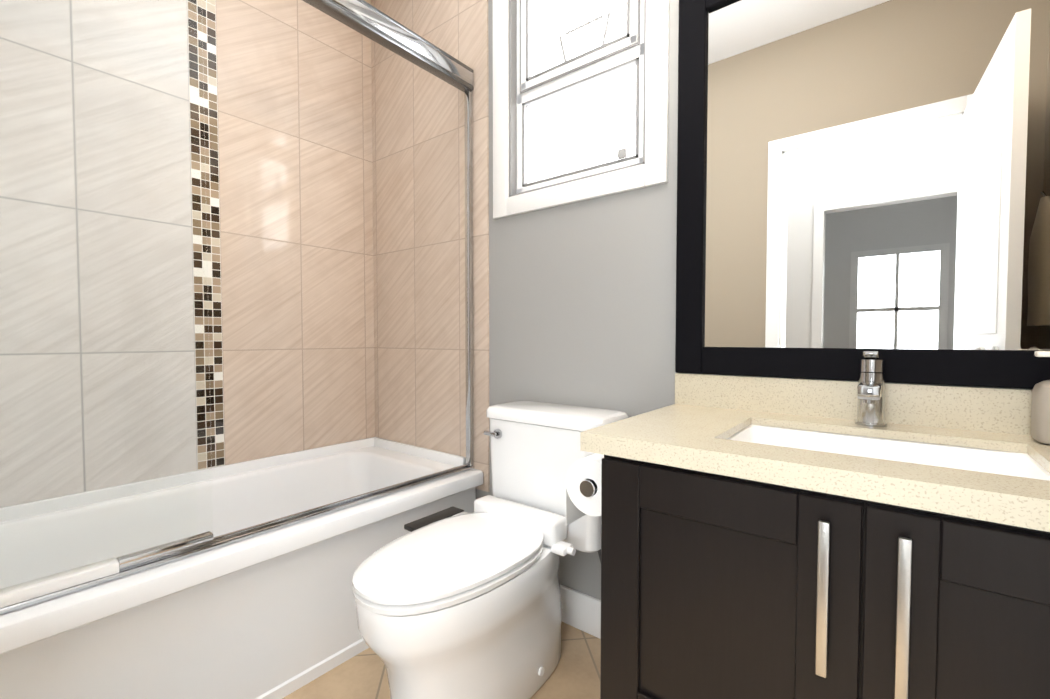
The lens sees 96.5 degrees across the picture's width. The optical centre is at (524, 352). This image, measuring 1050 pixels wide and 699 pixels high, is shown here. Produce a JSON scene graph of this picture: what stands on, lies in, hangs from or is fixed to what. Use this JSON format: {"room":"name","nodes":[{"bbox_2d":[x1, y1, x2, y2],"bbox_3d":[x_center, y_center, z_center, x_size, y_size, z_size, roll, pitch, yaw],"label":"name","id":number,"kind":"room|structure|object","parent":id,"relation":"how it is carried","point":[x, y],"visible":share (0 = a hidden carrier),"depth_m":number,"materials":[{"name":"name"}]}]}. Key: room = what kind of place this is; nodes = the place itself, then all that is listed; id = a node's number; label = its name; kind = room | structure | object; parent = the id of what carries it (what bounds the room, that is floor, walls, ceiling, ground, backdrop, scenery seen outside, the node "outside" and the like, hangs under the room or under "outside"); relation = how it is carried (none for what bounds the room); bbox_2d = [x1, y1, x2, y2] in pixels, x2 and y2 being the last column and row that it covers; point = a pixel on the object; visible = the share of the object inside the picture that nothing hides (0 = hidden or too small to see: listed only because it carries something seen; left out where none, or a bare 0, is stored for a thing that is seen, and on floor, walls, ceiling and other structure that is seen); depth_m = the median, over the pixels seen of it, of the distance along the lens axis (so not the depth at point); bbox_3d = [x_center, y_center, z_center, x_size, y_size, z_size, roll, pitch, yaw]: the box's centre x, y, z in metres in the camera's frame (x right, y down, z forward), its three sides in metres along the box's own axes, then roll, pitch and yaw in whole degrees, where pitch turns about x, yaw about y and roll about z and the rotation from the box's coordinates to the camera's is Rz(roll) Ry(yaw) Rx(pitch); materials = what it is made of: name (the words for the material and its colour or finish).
{"room":"bathroom","nodes":[
{"label":"bathroom","id":0,"kind":"room"},
{"bbox_2d":[282,621,600,698],"bbox_3d":[-0.270,1.034,0.993,2.880,0.060,1.930,1,2,38],"label":"floor","id":1,"kind":"structure","parent":0,"point":[575,674],"depth_m":1.43,"materials":[{"name":"tile"}]},
{"bbox_2d":[0,437,483,698],"bbox_3d":[-0.982,0.724,1.538,0.775,0.527,1.646,1,2,38],"label":"bathtub","id":2,"kind":"object","parent":1,"relation":"on","point":[271,615],"visible":0.81,"depth_m":1.39,"materials":[{"name":"ceramic"}]},
{"bbox_2d":[0,0,473,614],"bbox_3d":[-0.737,-0.316,1.312,0.052,1.646,1.642,1,2,38],"label":"glass shower door","id":3,"kind":"structure","parent":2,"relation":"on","point":[378,26],"depth_m":1.23,"materials":[{"name":"clear glass"}]},
{"bbox_2d":[352,401,628,698],"bbox_3d":[-0.120,0.593,1.376,0.552,0.799,0.811,1,2,38],"label":"toilet","id":4,"kind":"object","parent":1,"relation":"on","point":[452,602],"visible":0.98,"depth_m":1.25,"materials":[{"name":"ceramic"}]},
{"bbox_2d":[580,373,1049,698],"bbox_3d":[0.683,0.543,0.905,1.011,0.928,0.575,1,2,38],"label":"bathroom vanity","id":5,"kind":"object","parent":1,"relation":"on","point":[775,538],"visible":1,"depth_m":0.80,"materials":[{"name":"brown wood"}]},
{"bbox_2d":[566,453,603,525],"bbox_3d":[0.207,0.337,1.169,0.146,0.178,0.193,1,2,38],"label":"toilet paper","id":6,"kind":"object","parent":5,"relation":"attached to","point":[583,487],"visible":0.58,"depth_m":1.12,"materials":[{"name":"white paper"}]},
{"bbox_2d":[855,351,886,426],"bbox_3d":[0.761,0.082,1.032,0.060,0.170,0.165,1,2,38],"label":"faucet","id":7,"kind":"object","parent":5,"relation":"on","point":[871,391],"visible":0.98,"depth_m":1.05,"materials":[{"name":"silver metal"}]},
{"bbox_2d":[1031,351,1049,444],"bbox_3d":[1.016,0.084,0.876,0.089,0.175,0.088,1,2,38],"label":"soap dispenser","id":8,"kind":"object","parent":5,"relation":"on","point":[1040,419],"visible":1,"depth_m":0.88,"materials":[{"name":"ceramic"}]},
{"bbox_2d":[476,0,1032,599],"bbox_3d":[0.287,-0.387,1.651,2.880,2.740,0.140,1,2,38],"label":"wall","id":9,"kind":"structure","parent":0,"point":[582,304],"depth_m":1.62,"materials":[{"name":"paint"}]},
{"bbox_2d":[371,0,489,491],"bbox_3d":[-0.460,-0.602,2.142,0.795,2.339,0.008,1,2,38],"label":"wall tile","id":10,"kind":"structure","parent":9,"relation":"attached to","point":[418,144],"depth_m":2.12,"materials":[{"name":"beige tile"}]},
{"bbox_2d":[560,584,600,638],"bbox_3d":[0.169,0.917,1.686,0.826,0.130,0.014,1,2,38],"label":"baseboard","id":11,"kind":"structure","parent":9,"relation":"attached to","point":[580,611],"depth_m":1.64,"materials":[{"name":"white wood"}]},
{"bbox_2d":[493,0,668,218],"bbox_3d":[0.178,-1.033,1.663,0.710,1.010,0.093,1,2,38],"label":"window","id":12,"kind":"structure","parent":9,"relation":"in","point":[580,98],"depth_m":1.68,"materials":[{"name":"plastic"}]},
{"bbox_2d":[675,0,1049,388],"bbox_3d":[0.814,-0.489,1.119,0.907,1.115,0.027,1,2,38],"label":"mirror","id":13,"kind":"object","parent":9,"relation":"attached to","point":[856,179],"visible":0.85,"depth_m":1.12,"materials":[{"name":"black mirror"}]},
{"bbox_3d":[-1.343,-0.392,1.801,0.140,2.740,1.930,1,2,38],"label":"wall","id":14,"kind":"structure","parent":0,"visible":0},
{"bbox_2d":[0,0,197,507],"bbox_3d":[-1.534,-0.580,1.435,0.008,2.339,0.867,1,2,38],"label":"wall tiles","id":15,"kind":"structure","parent":14,"relation":"attached to","point":[55,373],"depth_m":1.56,"materials":[{"name":"beige tile"}]},
{"bbox_2d":[187,0,224,469],"bbox_3d":[-1.236,-0.592,1.811,0.008,2.339,0.093,1,2,38],"label":"mosaic tile strip","id":16,"kind":"object","parent":14,"relation":"attached to","point":[212,449],"depth_m":1.81,"materials":[{"name":"tile"}]},
{"bbox_2d":[215,0,374,464],"bbox_3d":[-0.990,-0.601,2.121,0.008,2.339,0.699,1,2,38],"label":"wall tiles","id":17,"kind":"structure","parent":14,"relation":"attached to","point":[294,90],"depth_m":2.07,"materials":[{"name":"beige tile"}]}
]}

